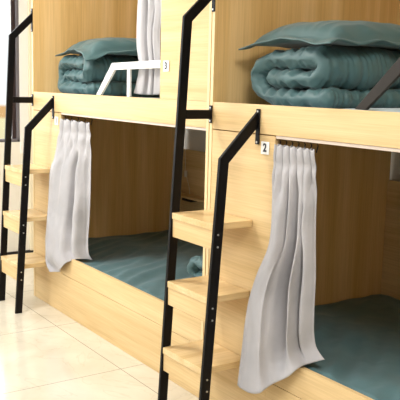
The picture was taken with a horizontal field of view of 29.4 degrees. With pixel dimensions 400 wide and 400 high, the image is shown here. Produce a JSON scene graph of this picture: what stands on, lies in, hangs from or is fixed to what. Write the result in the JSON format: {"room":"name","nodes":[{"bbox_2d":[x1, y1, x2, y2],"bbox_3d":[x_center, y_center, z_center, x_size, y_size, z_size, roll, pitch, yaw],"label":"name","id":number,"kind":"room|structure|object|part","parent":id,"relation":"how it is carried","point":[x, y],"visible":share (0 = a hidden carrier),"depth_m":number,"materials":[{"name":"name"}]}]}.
{"room":"dormitory","nodes":[
{"label":"dormitory","id":0,"kind":"room"},
{"bbox_2d":[0,0,29,251],"bbox_3d":[-2.537,-0.888,5.241,4.130,2.800,0.200,-4,10,-34],"label":"wall","id":1,"kind":"structure","parent":0,"point":[16,156],"depth_m":5.99,"materials":[{"name":"white paint"}]},
{"bbox_2d":[0,0,28,152],"bbox_3d":[-2.555,-1.256,5.062,2.946,1.980,0.047,-4,10,-34],"label":"window","id":2,"kind":"structure","parent":1,"relation":"in","point":[21,41],"depth_m":5.89,"materials":[{"name":"grey"}]},
{"bbox_3d":[-2.584,-1.206,5.048,2.824,1.652,0.018,-4,10,-34],"label":"sash","id":3,"kind":"part","parent":2,"relation":"part of","materials":[{"name":"black"}]},
{"bbox_3d":[-1.354,-1.345,5.848,0.069,1.980,0.012,-4,10,-34],"label":"casing","id":4,"kind":"part","parent":2,"relation":"part of","materials":[{"name":"white paint"}]},
{"bbox_2d":[7,250,32,254],"bbox_3d":[-2.512,0.500,5.362,4.130,0.020,0.012,-4,10,-34],"label":"baseboard","id":5,"kind":"structure","parent":1,"relation":"attached to","point":[26,251],"depth_m":6.07,"materials":[{"name":"black plastic"}]},
{"bbox_2d":[28,0,32,249],"bbox_3d":[-1.307,-0.973,5.932,0.053,2.779,0.030,-4,10,-34],"label":"trim","id":6,"kind":"structure","parent":1,"relation":"attached to","point":[29,1],"depth_m":5.95,"materials":[{"name":"beige"}]},
{"bbox_2d":[0,252,198,399],"bbox_3d":[-0.488,1.031,2.428,4.330,0.050,7.620,-4,10,-34],"label":"floor","id":7,"kind":"structure","parent":0,"point":[46,354],"depth_m":3.76,"materials":[{"name":"tile"}]},
{"bbox_2d":[0,8,53,313],"bbox_3d":[-1.056,-0.245,4.575,0.244,1.800,0.337,-4,10,-34],"label":"ladder","id":8,"kind":"object","parent":7,"relation":"on","point":[14,265],"visible":0.98,"depth_m":4.59,"materials":[{"name":"black metal"}]},
{"bbox_2d":[31,0,212,397],"bbox_3d":[-0.052,-0.499,4.253,1.095,2.450,1.917,-4,10,-34],"label":"bunk bed","id":9,"kind":"object","parent":7,"relation":"on","point":[132,139],"visible":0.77,"depth_m":4.66,"materials":[{"name":"brown wood"}]},
{"bbox_3d":[-0.923,0.058,4.651,0.018,1.186,0.406,-4,10,-34],"label":"panel","id":10,"kind":"part","parent":9,"relation":"part of","materials":[{"name":"brown wood"}]},
{"bbox_2d":[45,116,91,271],"bbox_3d":[-0.747,-0.016,4.372,0.460,0.924,0.112,9,11,40],"label":"curtain","id":11,"kind":"object","parent":9,"relation":"hanging from","point":[68,213],"visible":1,"depth_m":4.35,"materials":[{"name":"grey fabric"}]},
{"bbox_3d":[-0.583,-0.630,5.028,1.090,2.450,0.018,-4,10,-34],"label":"panel","id":12,"kind":"part","parent":9,"relation":"part of","materials":[{"name":"brown wood"}]},
{"bbox_3d":[-0.492,-0.485,3.952,0.020,0.110,1.880,-4,10,-34],"label":"rail","id":13,"kind":"part","parent":9,"relation":"part of","materials":[{"name":"brown wood"}]},
{"bbox_3d":[-0.352,-0.599,3.766,0.015,0.175,0.684,-4,10,-34],"label":"guard rail","id":14,"kind":"part","parent":9,"relation":"part of","materials":[{"name":"white metal"}]},
{"bbox_3d":[-0.350,-0.579,3.766,0.013,0.138,0.025,-4,10,-34],"label":"post","id":15,"kind":"part","parent":9,"relation":"part of","materials":[{"name":"white metal"}]},
{"bbox_3d":[-0.401,0.479,3.928,0.020,0.114,1.474,-4,10,-34],"label":"bed rail","id":16,"kind":"part","parent":9,"relation":"part of","materials":[{"name":"brown wood"}]},
{"bbox_2d":[76,230,202,300],"bbox_3d":[-0.072,0.416,4.393,1.044,0.121,1.869,-4,10,-34],"label":"mattress","id":17,"kind":"object","parent":9,"relation":"on","point":[139,261],"visible":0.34,"depth_m":4.48,"materials":[{"name":"teal fabric"}]},
{"bbox_2d":[187,255,202,276],"bbox_3d":[0.340,0.355,3.772,0.756,0.218,0.446,-4,10,-34],"label":"quilt","id":18,"kind":"object","parent":17,"relation":"on","point":[195,266],"visible":0.03,"depth_m":3.69,"materials":[{"name":"teal fabric"}]},
{"bbox_2d":[121,96,159,98],"bbox_3d":[-0.048,-0.545,4.248,1.044,0.035,1.869,-4,10,-34],"label":"mattress","id":19,"kind":"object","parent":9,"relation":"on","point":[121,96],"visible":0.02,"depth_m":4.53,"materials":[{"name":"white fabric"}]},
{"bbox_2d":[58,54,160,96],"bbox_3d":[-0.419,-0.767,4.719,0.866,0.244,0.498,-4,10,-34],"label":"quilt","id":20,"kind":"object","parent":19,"relation":"on","point":[77,75],"visible":0.45,"depth_m":4.43,"materials":[{"name":"teal fabric"}]},
{"bbox_2d":[55,37,160,60],"bbox_3d":[-0.420,-0.892,4.587,0.760,0.151,0.530,-3,10,-28],"label":"pillow","id":21,"kind":"object","parent":20,"relation":"on","point":[91,49],"visible":0.51,"depth_m":4.32,"materials":[{"name":"teal fabric"}]},
{"bbox_3d":[-0.151,-0.599,3.414,0.003,0.048,0.047,-4,10,-34],"label":"number plate","id":22,"kind":"part","parent":9,"relation":"part of","materials":[{"name":"white plastic"}]},
{"bbox_3d":[-0.055,-1.005,3.246,0.018,1.150,0.380,-4,10,-34],"label":"panel","id":23,"kind":"part","parent":9,"relation":"part of","materials":[{"name":"brown wood"}]},
{"bbox_2d":[184,129,189,193],"bbox_3d":[-0.085,-0.332,5.237,0.014,0.578,0.093,-4,10,-34],"label":"cord","id":24,"kind":"object","parent":9,"relation":"hanging from","point":[185,171],"visible":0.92,"depth_m":5.26,"materials":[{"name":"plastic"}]},
{"bbox_2d":[182,198,197,201],"bbox_3d":[-0.073,-0.006,5.233,0.066,0.026,0.110,-4,10,-34],"label":"power adapter","id":25,"kind":"object","parent":9,"relation":"attached to","point":[184,199],"visible":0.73,"depth_m":5.20,"materials":[{"name":"black plastic"}]},
{"bbox_2d":[181,192,203,202],"bbox_3d":[-0.045,-0.016,5.170,0.090,0.014,0.440,-4,10,-34],"label":"shelf","id":26,"kind":"object","parent":9,"relation":"attached to","point":[196,196],"depth_m":5.18,"materials":[{"name":"brown wood"}]},
{"bbox_3d":[0.379,0.103,4.651,0.015,0.684,1.880,-4,10,-34],"label":"panel","id":27,"kind":"part","parent":9,"relation":"part of","materials":[{"name":"brown wood"}]},
{"bbox_3d":[0.483,-0.369,3.479,1.090,2.450,0.018,-4,10,-34],"label":"panel","id":28,"kind":"part","parent":9,"relation":"part of","materials":[{"name":"brown wood"}]},
{"bbox_3d":[-0.533,-1.560,3.975,0.016,0.016,1.497,-4,10,-34],"label":"curtain rod","id":29,"kind":"object","parent":9,"relation":"attached to","visible":0},
{"bbox_2d":[134,0,160,94],"bbox_3d":[-0.245,-0.993,3.615,0.053,0.981,0.276,-4,10,-34],"label":"curtain","id":30,"kind":"object","parent":29,"relation":"hanging from","point":[148,33],"visible":0.92,"depth_m":3.64,"materials":[{"name":"grey fabric"}]},
{"bbox_2d":[158,0,260,399],"bbox_3d":[0.024,0.020,3.006,0.244,1.800,0.337,-4,10,-34],"label":"ladder","id":31,"kind":"object","parent":7,"relation":"on","point":[193,363],"visible":0.99,"depth_m":3.02,"materials":[{"name":"black"}]},
{"bbox_2d":[204,0,399,399],"bbox_3d":[1.028,-0.234,2.684,1.095,2.450,1.917,-4,10,-34],"label":"bunk bed","id":32,"kind":"object","parent":7,"relation":"on","point":[358,209],"visible":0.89,"depth_m":3.17,"materials":[{"name":"brown wood"}]},
{"bbox_3d":[0.158,0.323,3.082,0.018,1.186,0.406,-4,10,-34],"label":"panel","id":33,"kind":"part","parent":32,"relation":"part of","materials":[{"name":"brown wood"}]},
{"bbox_3d":[0.245,-0.196,2.873,0.003,0.048,0.047,-4,10,-34],"label":"number plate","id":34,"kind":"part","parent":32,"relation":"part of","materials":[{"name":"white plastic"}]},
{"bbox_2d":[237,140,324,393],"bbox_3d":[0.317,0.261,2.816,0.342,0.953,0.163,5,9,24],"label":"curtain","id":35,"kind":"object","parent":32,"relation":"hanging from","point":[279,338],"visible":1,"depth_m":2.79,"materials":[{"name":"grey fabric"}]},
{"bbox_3d":[0.589,-0.220,2.384,0.020,0.110,1.880,-4,10,-34],"label":"rail","id":36,"kind":"part","parent":32,"relation":"part of","materials":[{"name":"brown wood"}]},
{"bbox_3d":[0.679,0.744,2.360,0.020,0.114,1.474,-4,10,-34],"label":"bed rail","id":37,"kind":"part","parent":32,"relation":"part of","materials":[{"name":"brown wood"}]},
{"bbox_2d":[304,294,399,399],"bbox_3d":[1.008,0.679,2.825,1.044,0.124,1.869,-4,10,-34],"label":"mattress","id":38,"kind":"object","parent":32,"relation":"on","point":[358,339],"visible":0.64,"depth_m":3.09,"materials":[{"name":"teal fabric"}]},
{"bbox_2d":[351,108,399,111],"bbox_3d":[1.032,-0.289,2.678,1.044,0.053,1.869,-4,10,-34],"label":"mattress","id":39,"kind":"object","parent":32,"relation":"on","point":[370,109],"visible":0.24,"depth_m":2.49,"materials":[{"name":"white fabric"}]},
{"bbox_2d":[251,45,399,108],"bbox_3d":[0.659,-0.503,3.146,0.846,0.247,0.483,-4,10,-34],"label":"quilt","id":40,"kind":"object","parent":39,"relation":"on","point":[317,76],"visible":0.91,"depth_m":2.86,"materials":[{"name":"teal fabric"}]},
{"bbox_2d":[238,20,399,50],"bbox_3d":[0.620,-0.653,3.075,0.760,0.119,0.530,-4,10,-34],"label":"pillow","id":41,"kind":"object","parent":40,"relation":"on","point":[298,35],"visible":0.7,"depth_m":2.85,"materials":[{"name":"teal fabric"}]},
{"bbox_3d":[0.719,-0.336,2.212,0.015,0.175,0.719,-4,10,-34],"label":"guard rail","id":42,"kind":"part","parent":32,"relation":"part of","materials":[{"name":"grey metal"}]},
{"bbox_3d":[1.459,0.368,3.082,0.015,0.684,1.880,-4,10,-34],"label":"panel","id":43,"kind":"part","parent":32,"relation":"part of","materials":[{"name":"brown wood"}]},
{"bbox_3d":[1.490,-0.888,2.892,0.015,1.196,1.880,-4,10,-34],"label":"panel","id":44,"kind":"part","parent":32,"relation":"part of","materials":[{"name":"brown wood"}]},
{"bbox_2d":[184,129,399,181],"bbox_3d":[1.297,-0.513,3.396,0.100,2.800,7.620,-4,10,-34],"label":"wall","id":45,"kind":"structure","parent":0,"point":[195,139],"depth_m":5.21,"materials":[{"name":"white paint"}]}
]}

